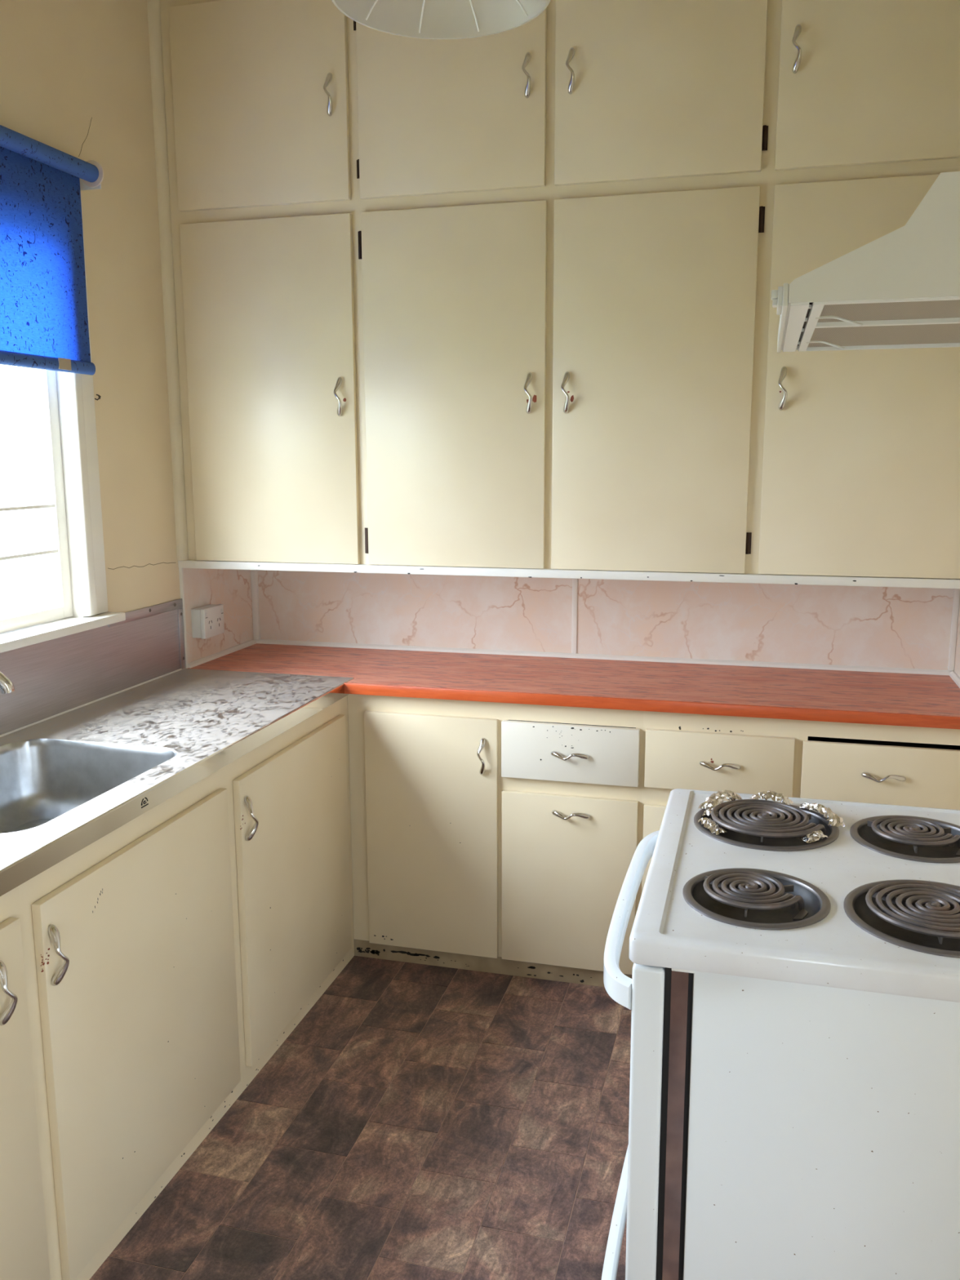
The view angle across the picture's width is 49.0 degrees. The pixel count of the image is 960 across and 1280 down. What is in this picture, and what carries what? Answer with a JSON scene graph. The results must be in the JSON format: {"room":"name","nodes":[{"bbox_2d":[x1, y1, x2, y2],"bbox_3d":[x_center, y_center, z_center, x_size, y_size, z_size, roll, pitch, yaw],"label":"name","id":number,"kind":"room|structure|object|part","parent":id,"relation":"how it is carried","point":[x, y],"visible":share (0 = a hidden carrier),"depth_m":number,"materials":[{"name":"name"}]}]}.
{"room":"kitchen","nodes":[
{"label":"kitchen","id":0,"kind":"room"},
{"bbox_2d":[0,0,180,612],"bbox_3d":[-1.472,-0.181,1.654,0.131,2.950,4.485,2,10,15],"label":"wall","id":1,"kind":"structure","parent":0,"point":[75,75],"depth_m":2.97,"materials":[{"name":"paint"}]},
{"bbox_2d":[0,200,125,653],"bbox_3d":[-1.305,-0.482,2.119,0.192,1.140,1.638,2,10,15],"label":"window","id":2,"kind":"structure","parent":1,"relation":"in","point":[60,413],"depth_m":2.82,"materials":[{"name":"white wood"}]},
{"bbox_3d":[-1.224,-0.022,2.552,0.038,0.033,0.629,2,10,15],"label":"sash rail","id":3,"kind":"part","parent":2,"relation":"part of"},
{"bbox_2d":[0,124,103,374],"bbox_3d":[-1.223,-0.852,2.062,0.089,0.546,1.584,2,10,15],"label":"roller blind","id":4,"kind":"object","parent":2,"relation":"attached to","point":[44,317],"visible":1,"depth_m":2.61,"materials":[{"name":"fabric"}]},
{"bbox_3d":[-1.303,0.068,2.216,0.192,0.023,1.638,2,10,15],"label":"sill","id":5,"kind":"part","parent":2,"relation":"part of","materials":[{"name":"white wood"}]},
{"bbox_3d":[-1.069,-0.621,2.828,0.016,1.115,0.096,2,10,15],"label":"architrave","id":6,"kind":"part","parent":2,"relation":"part of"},
{"bbox_2d":[146,0,188,560],"bbox_3d":[-0.947,-1.090,3.196,0.026,1.700,0.026,2,10,15],"label":"trim","id":7,"kind":"structure","parent":1,"relation":"attached to","point":[153,6],"depth_m":3.19,"materials":[{"name":"beige wood"}]},
{"bbox_2d":[178,568,188,668],"bbox_3d":[-0.951,-0.069,3.378,0.010,0.325,0.008,2,10,15],"label":"trim","id":8,"kind":"structure","parent":1,"relation":"attached to","point":[180,570],"depth_m":3.37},
{"bbox_2d":[182,568,253,662],"bbox_3d":[-0.891,-0.110,3.610,0.005,0.325,0.478,2,10,15],"label":"panel","id":9,"kind":"object","parent":1,"relation":"attached to","point":[232,588],"visible":0.57,"depth_m":3.61,"materials":[{"name":"laminate"}]},
{"bbox_2d":[191,604,224,639],"bbox_3d":[-0.898,-0.063,3.478,0.052,0.098,0.128,2,10,15],"label":"power outlet","id":10,"kind":"object","parent":9,"relation":"attached to","point":[207,620],"visible":1,"depth_m":3.43,"materials":[{"name":"white plastic"}]},
{"bbox_2d":[187,639,256,667],"bbox_3d":[-0.883,0.045,3.627,0.014,0.014,0.464,2,10,15],"label":"trim","id":11,"kind":"structure","parent":1,"relation":"attached to","point":[222,653],"depth_m":3.60,"materials":[{"name":"plastic"}]},
{"bbox_2d":[160,0,357,219],"bbox_3d":[-0.601,-1.622,3.245,0.626,0.670,0.520,2,10,15],"label":"upper cabinet","id":12,"kind":"object","parent":1,"relation":"attached to","point":[260,95],"visible":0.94,"depth_m":3.03,"materials":[{"name":"beige paint"}]},
{"bbox_3d":[-0.425,-1.535,2.956,0.024,0.114,0.033,2,10,15],"label":"handle","id":13,"kind":"part","parent":12,"relation":"part of","materials":[{"name":"silver metal"}]},
{"bbox_2d":[171,206,365,564],"bbox_3d":[-0.598,-0.785,3.392,0.626,1.029,0.520,2,10,15],"label":"upper cabinet","id":14,"kind":"object","parent":1,"relation":"attached to","point":[268,305],"visible":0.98,"depth_m":3.17,"materials":[{"name":"beige paint"}]},
{"bbox_3d":[-0.416,-0.717,3.099,0.024,0.114,0.033,2,10,15],"label":"handle","id":15,"kind":"part","parent":14,"relation":"part of","materials":[{"name":"silver metal"}]},
{"bbox_2d":[347,715,352,875],"bbox_3d":[0.335,-0.518,3.525,2.622,2.950,0.120,2,10,15],"label":"wall","id":16,"kind":"structure","parent":0,"point":[348,715],"depth_m":3.87,"materials":[{"name":"paint"}]},
{"bbox_2d":[250,569,260,639],"bbox_3d":[-0.817,-0.156,3.828,0.023,0.312,0.016,2,10,15],"label":"trim","id":17,"kind":"structure","parent":16,"relation":"attached to","point":[254,573],"depth_m":3.83,"materials":[{"name":"plastic"}]},
{"bbox_2d":[257,569,572,653],"bbox_3d":[-0.246,-0.126,3.686,1.154,0.325,0.004,2,10,15],"label":"panel","id":18,"kind":"object","parent":16,"relation":"attached to","point":[526,614],"visible":0.64,"depth_m":3.68,"materials":[{"name":"laminate"}]},
{"bbox_2d":[353,0,552,206],"bbox_3d":[-0.026,-1.597,3.093,0.566,0.670,0.520,2,10,15],"label":"upper cabinet","id":19,"kind":"object","parent":16,"relation":"attached to","point":[437,120],"visible":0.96,"depth_m":2.90,"materials":[{"name":"beige paint"}]},
{"bbox_3d":[0.126,-1.512,2.811,0.024,0.114,0.033,2,10,15],"label":"handle","id":20,"kind":"part","parent":19,"relation":"part of","materials":[{"name":"silver metal"}]},
{"bbox_2d":[357,193,551,568],"bbox_3d":[-0.022,-0.761,3.241,0.566,1.029,0.520,2,10,15],"label":"upper cabinet","id":21,"kind":"object","parent":16,"relation":"attached to","point":[455,295],"visible":0.98,"depth_m":3.02,"materials":[{"name":"beige paint"}]},
{"bbox_3d":[0.136,-0.693,2.954,0.024,0.114,0.033,2,10,15],"label":"handle","id":22,"kind":"part","parent":21,"relation":"part of","materials":[{"name":"silver metal"}]},
{"bbox_2d":[177,560,959,588],"bbox_3d":[0.256,-0.232,3.273,2.382,0.025,0.494,2,10,15],"label":"board","id":23,"kind":"object","parent":16,"relation":"attached to","point":[933,583],"visible":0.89,"depth_m":3.01,"materials":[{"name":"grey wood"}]},
{"bbox_2d":[571,578,577,653],"bbox_3d":[0.318,-0.108,3.533,0.018,0.312,0.010,2,10,15],"label":"trim","id":24,"kind":"structure","parent":16,"relation":"attached to","point":[575,581],"depth_m":3.53,"materials":[{"name":"plastic"}]},
{"bbox_2d":[254,639,951,675],"bbox_3d":[0.318,0.053,3.555,2.372,0.014,0.014,2,10,15],"label":"trim","id":25,"kind":"structure","parent":16,"relation":"attached to","point":[740,663],"depth_m":3.51,"materials":[{"name":"plastic"}]},
{"bbox_2d":[548,178,768,573],"bbox_3d":[0.527,-0.737,3.096,0.572,1.029,0.520,2,10,15],"label":"upper cabinet","id":26,"kind":"object","parent":16,"relation":"attached to","point":[656,293],"visible":1,"depth_m":2.87,"materials":[{"name":"beige paint"}]},
{"bbox_3d":[0.239,-0.688,2.927,0.024,0.114,0.033,2,10,15],"label":"handle","id":27,"kind":"part","parent":26,"relation":"part of","materials":[{"name":"silver metal"}]},
{"bbox_2d":[551,0,775,193],"bbox_3d":[0.524,-1.574,2.949,0.572,0.670,0.520,2,10,15],"label":"upper cabinet","id":28,"kind":"object","parent":16,"relation":"attached to","point":[646,93],"visible":0.98,"depth_m":2.75,"materials":[{"name":"beige paint"}]},
{"bbox_3d":[0.239,-1.507,2.781,0.024,0.114,0.033,2,10,15],"label":"handle","id":29,"kind":"part","parent":28,"relation":"part of","materials":[{"name":"silver metal"}]},
{"bbox_2d":[577,578,953,670],"bbox_3d":[0.889,-0.077,3.387,1.164,0.325,0.004,2,10,15],"label":"panel","id":30,"kind":"object","parent":16,"relation":"attached to","point":[888,627],"visible":0.64,"depth_m":3.38,"materials":[{"name":"laminate"}]},
{"bbox_2d":[751,166,959,578],"bbox_3d":[1.102,-0.713,2.945,0.619,1.029,0.520,2,10,15],"label":"upper cabinet","id":31,"kind":"object","parent":16,"relation":"attached to","point":[858,457],"visible":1,"depth_m":2.76,"materials":[{"name":"beige paint"}]},
{"bbox_3d":[0.799,-0.664,2.779,0.024,0.114,0.033,2,10,15],"label":"handle","id":32,"kind":"part","parent":31,"relation":"part of","materials":[{"name":"silver metal"}]},
{"bbox_2d":[768,0,959,178],"bbox_3d":[1.099,-1.549,2.797,0.619,0.670,0.520,2,10,15],"label":"upper cabinet","id":33,"kind":"object","parent":16,"relation":"attached to","point":[858,86],"visible":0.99,"depth_m":2.62,"materials":[{"name":"beige paint"}]},
{"bbox_3d":[0.793,-1.483,2.635,0.024,0.114,0.033,2,10,15],"label":"handle","id":34,"kind":"part","parent":33,"relation":"part of","materials":[{"name":"silver metal"}]},
{"bbox_2d":[947,588,959,671],"bbox_3d":[1.456,-0.059,3.230,0.017,0.312,0.016,2,10,15],"label":"trim","id":35,"kind":"structure","parent":16,"relation":"attached to","point":[956,598],"depth_m":3.23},
{"bbox_2d":[949,671,959,688],"bbox_3d":[1.391,0.145,3.012,0.014,0.014,0.496,2,10,15],"label":"trim","id":36,"kind":"structure","parent":16,"relation":"attached to","point":[953,674],"depth_m":3.17,"materials":[{"name":"plastic"}]},
{"bbox_2d":[89,902,631,1279],"bbox_3d":[-0.253,1.382,1.601,2.622,0.120,4.725,2,10,15],"label":"floor","id":37,"kind":"structure","parent":0,"point":[418,1122],"depth_m":2.45,"materials":[{"name":"brown tile"}]},
{"bbox_2d":[0,885,51,1279],"bbox_3d":[-1.137,0.891,1.597,0.631,0.856,0.728,2,10,15],"label":"base cabinet","id":38,"kind":"object","parent":37,"relation":"on","point":[24,1252],"visible":1,"depth_m":1.79,"materials":[{"name":"beige paint"}]},
{"bbox_3d":[-0.780,0.581,1.730,0.033,0.114,0.024,2,10,15],"label":"handle","id":39,"kind":"part","parent":38,"relation":"part of","materials":[{"name":"silver metal"}]},
{"bbox_2d":[18,766,240,1279],"bbox_3d":[-0.950,0.768,2.288,0.631,0.856,0.724,2,10,15],"label":"base cabinet","id":40,"kind":"object","parent":37,"relation":"on","point":[128,939],"visible":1,"depth_m":2.11,"materials":[{"name":"beige paint"}]},
{"bbox_2d":[40,947,49,972],"bbox_3d":[-0.763,0.562,1.849,0.001,0.035,0.027,2,10,15],"label":"stain","id":41,"kind":"object","parent":40,"relation":"attached to","point":[45,952],"depth_m":1.85,"materials":[{"name":"brown"}]},
{"bbox_3d":[-0.745,0.558,1.859,0.033,0.114,0.024,2,10,15],"label":"handle","id":42,"kind":"part","parent":40,"relation":"part of","materials":[{"name":"silver metal"}]},
{"bbox_2d":[0,598,353,896],"bbox_3d":[-0.967,0.270,2.237,0.587,0.402,2.284,2,10,15],"label":"countertop","id":43,"kind":"structure","parent":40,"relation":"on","point":[100,727],"depth_m":2.65,"materials":[{"name":"laminate"}]},
{"bbox_2d":[0,671,14,693],"bbox_3d":[-1.137,0.166,2.229,0.272,0.263,0.116,-8,13,-37],"label":"tap","id":44,"kind":"object","parent":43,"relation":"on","point":[6,686],"visible":1,"depth_m":2.25,"materials":[{"name":"silver metal"}]},
{"bbox_3d":[-0.974,0.383,2.259,0.448,0.174,0.592,2,10,15],"label":"bowl","id":45,"kind":"part","parent":43,"relation":"part of","materials":[{"name":"metal"}]},
{"bbox_2d":[225,695,354,1093],"bbox_3d":[-0.758,0.642,2.997,0.631,0.856,0.767,2,10,15],"label":"base cabinet","id":46,"kind":"object","parent":37,"relation":"on","point":[288,797],"visible":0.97,"depth_m":2.82,"materials":[{"name":"beige paint"}]},
{"bbox_3d":[-0.556,0.434,2.556,0.033,0.114,0.024,2,10,15],"label":"handle","id":47,"kind":"part","parent":46,"relation":"part of","materials":[{"name":"silver metal"}]},
{"bbox_2d":[347,693,500,973],"bbox_3d":[-0.108,0.551,3.464,0.482,0.868,0.583,2,10,15],"label":"base cabinet","id":48,"kind":"object","parent":37,"relation":"on","point":[424,774],"visible":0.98,"depth_m":3.21,"materials":[{"name":"beige paint"}]},
{"bbox_3d":[0.005,0.347,3.108,0.024,0.114,0.033,2,10,15],"label":"handle","id":49,"kind":"part","parent":48,"relation":"part of","materials":[{"name":"silver metal"}]},
{"bbox_2d":[500,702,643,986],"bbox_3d":[0.326,0.570,3.347,0.418,0.868,0.587,2,10,15],"label":"base cabinet","id":50,"kind":"object","parent":37,"relation":"on","point":[571,777],"visible":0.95,"depth_m":3.10,"materials":[{"name":"beige paint"}]},
{"bbox_3d":[0.258,0.334,3.033,0.114,0.024,0.033,2,10,15],"label":"handle","id":51,"kind":"part","parent":50,"relation":"part of","materials":[{"name":"silver metal"}]},
{"bbox_3d":[0.262,0.720,3.129,0.403,0.534,0.018,2,10,15],"label":"door","id":52,"kind":"part","parent":50,"relation":"part of","materials":[{"name":"beige paint"}]},
{"bbox_3d":[0.260,0.329,3.058,0.403,0.169,0.022,2,10,15],"label":"drawer","id":53,"kind":"part","parent":50,"relation":"part of","materials":[{"name":"white paint"}]},
{"bbox_3d":[0.263,0.511,3.067,0.114,0.024,0.033,2,10,15],"label":"handle","id":54,"kind":"part","parent":50,"relation":"part of","materials":[{"name":"silver metal"}]},
{"bbox_2d":[639,711,799,901],"bbox_3d":[0.734,0.587,3.242,0.425,0.868,0.583,2,10,15],"label":"base cabinet","id":55,"kind":"object","parent":37,"relation":"on","point":[748,755],"visible":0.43,"depth_m":2.95,"materials":[{"name":"beige paint"}]},
{"bbox_3d":[0.669,0.741,3.022,0.406,0.526,0.018,2,10,15],"label":"door","id":56,"kind":"part","parent":55,"relation":"part of","materials":[{"name":"beige paint"}]},
{"bbox_3d":[0.667,0.345,2.953,0.406,0.169,0.018,2,10,15],"label":"drawer","id":57,"kind":"part","parent":55,"relation":"part of","materials":[{"name":"beige paint"}]},
{"bbox_3d":[0.667,0.351,2.929,0.114,0.024,0.033,2,10,15],"label":"handle","id":58,"kind":"part","parent":55,"relation":"part of","materials":[{"name":"silver metal"}]},
{"bbox_2d":[601,788,959,1279],"bbox_3d":[0.604,0.810,1.798,0.742,0.934,0.692,2,10,15],"label":"electric stove","id":59,"kind":"object","parent":37,"relation":"on","point":[794,1003],"visible":0.98,"depth_m":1.49,"materials":[{"name":"metal"}]},
{"bbox_3d":[0.324,0.674,1.848,0.046,0.548,0.672,2,10,15],"label":"oven door","id":60,"kind":"part","parent":59,"relation":"part of","materials":[{"name":"metal"}]},
{"bbox_3d":[0.367,0.818,1.862,0.024,0.836,0.666,2,10,15],"label":"mirror trim","id":61,"kind":"part","parent":59,"relation":"part of","materials":[{"name":"metal"}]},
{"bbox_2d":[692,876,820,923],"bbox_3d":[0.420,0.409,1.608,0.190,0.031,0.190,2,10,15],"label":"burner","id":62,"kind":"object","parent":59,"relation":"on","point":[706,908],"depth_m":1.62,"materials":[{"name":"black metal"}]},
{"bbox_2d":[702,813,831,846],"bbox_3d":[0.520,0.353,1.922,0.228,0.031,0.228,2,10,15],"label":"burner","id":63,"kind":"object","parent":59,"relation":"on","point":[730,837],"depth_m":1.92,"materials":[{"name":"black metal"}]},
{"bbox_2d":[697,789,844,844],"bbox_3d":[0.532,0.315,1.936,0.264,0.027,0.233,2,10,15],"label":"liner","id":64,"kind":"object","parent":59,"relation":"on","point":[833,818],"visible":0.92,"depth_m":1.96,"materials":[{"name":"white metal"}]},
{"bbox_2d":[629,788,959,1002],"bbox_3d":[0.629,0.390,1.716,0.688,0.042,0.692,2,10,15],"label":"cooktop","id":65,"kind":"object","parent":59,"relation":"in","point":[829,938],"depth_m":1.59,"materials":[{"name":"metal"}]},
{"bbox_3d":[0.478,0.409,1.564,0.011,0.003,0.044,7,12,34],"label":"terminal plate","id":66,"kind":"part","parent":59,"relation":"part of","materials":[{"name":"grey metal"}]},
{"bbox_2d":[853,889,959,951],"bbox_3d":[0.667,0.420,1.540,0.230,0.031,0.230,2,10,15],"label":"burner","id":67,"kind":"object","parent":59,"relation":"on","point":[871,931],"depth_m":1.52,"materials":[{"name":"black metal"}]},
{"bbox_2d":[858,823,959,857],"bbox_3d":[0.768,0.364,1.852,0.196,0.031,0.196,2,10,15],"label":"burner","id":68,"kind":"object","parent":59,"relation":"on","point":[872,844],"depth_m":1.87,"materials":[{"name":"black metal"}]},
{"bbox_3d":[0.829,0.365,1.809,0.014,0.003,0.044,7,12,34],"label":"terminal plate","id":69,"kind":"part","parent":59,"relation":"part of","materials":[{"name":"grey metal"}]},
{"bbox_2d":[795,720,959,809],"bbox_3d":[1.169,0.606,3.128,0.474,0.868,0.583,2,10,15],"label":"base cabinet","id":70,"kind":"object","parent":37,"relation":"on","point":[857,762],"visible":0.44,"depth_m":2.84,"materials":[{"name":"beige paint"}]},
{"bbox_2d":[187,643,959,729],"bbox_3d":[0.247,0.123,3.296,2.380,0.034,0.566,2,10,15],"label":"countertop","id":71,"kind":"structure","parent":70,"relation":"on","point":[877,698],"depth_m":3.16,"materials":[{"name":"orange laminate"}]},
{"bbox_3d":[1.082,0.369,2.820,0.114,0.024,0.033,2,10,15],"label":"handle","id":72,"kind":"part","parent":70,"relation":"part of","materials":[{"name":"silver metal"}]},
{"bbox_3d":[-0.264,-1.631,1.069,2.622,0.100,4.725,2,10,15],"label":"ceiling","id":73,"kind":"structure","parent":0,"visible":0},
{"bbox_2d":[331,0,551,39],"bbox_3d":[-0.063,-1.338,1.600,0.351,0.662,0.351,2,10,15],"label":"pendant lamp","id":74,"kind":"object","parent":73,"relation":"hanging from","point":[417,19],"visible":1,"depth_m":1.78,"materials":[{"name":"white glass"}]},
{"bbox_3d":[0.950,-0.078,1.016,0.120,2.950,4.485,2,10,15],"label":"wall","id":75,"kind":"structure","parent":0,"visible":0},
{"bbox_2d":[771,171,959,352],"bbox_3d":[0.733,-0.522,1.526,0.599,0.162,0.635,2,10,15],"label":"range hood","id":76,"kind":"object","parent":75,"relation":"attached to","point":[900,289],"visible":1,"depth_m":1.29,"materials":[{"name":"white metal"}]},
{"bbox_2d":[771,289,777,300],"bbox_3d":[0.374,-0.438,1.336,0.008,0.010,0.022,2,10,15],"label":"rocker switch","id":77,"kind":"object","parent":76,"relation":"attached to","point":[774,292],"depth_m":1.33,"materials":[{"name":"white plastic"}]},
{"bbox_2d":[772,298,777,307],"bbox_3d":[0.375,-0.428,1.337,0.006,0.008,0.022,2,10,15],"label":"rocker switch","id":78,"kind":"object","parent":76,"relation":"attached to","point":[775,301],"depth_m":1.33,"materials":[{"name":"white plastic"}]},
{"bbox_2d":[776,286,782,315],"bbox_3d":[0.387,-0.438,1.360,0.006,0.024,0.088,2,10,15],"label":"switch plate","id":79,"kind":"object","parent":76,"relation":"attached to","point":[780,291],"depth_m":1.32,"materials":[{"name":"white plastic"}]},
{"bbox_3d":[0.500,-0.471,1.599,0.013,0.007,0.627,2,10,15],"label":"filter rail","id":80,"kind":"part","parent":76,"relation":"part of","materials":[{"name":"white metal"}]},
{"bbox_3d":[0.840,-0.511,1.823,0.528,0.007,0.012,2,10,15],"label":"filter rail","id":81,"kind":"part","parent":76,"relation":"part of","materials":[{"name":"white metal"}]},
{"bbox_3d":[0.745,-0.449,1.469,0.528,0.007,0.017,2,10,15],"label":"filter rail","id":82,"kind":"part","parent":76,"relation":"part of","materials":[{"name":"white metal"}]},
{"bbox_3d":[0.682,-0.408,1.238,0.528,0.006,0.012,2,10,15],"label":"filter rail","id":83,"kind":"part","parent":76,"relation":"part of","materials":[{"name":"white metal"}]},
{"bbox_2d":[954,599,959,677],"bbox_3d":[1.402,-0.009,2.990,0.005,0.325,0.510,2,10,15],"label":"panel","id":84,"kind":"object","parent":75,"relation":"attached to","point":[957,664],"visible":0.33,"depth_m":3.20,"materials":[{"name":"stone"}]},
{"label":"outside","id":85,"kind":"structure","parent":0,"visible":0},
{"bbox_2d":[0,517,40,617],"bbox_3d":[-0.399,1.699,3.492,60.000,0.100,60.000,2,10,15],"label":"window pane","id":86,"kind":"structure","parent":85,"point":[20,589],"depth_m":20.84,"materials":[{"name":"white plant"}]}
]}

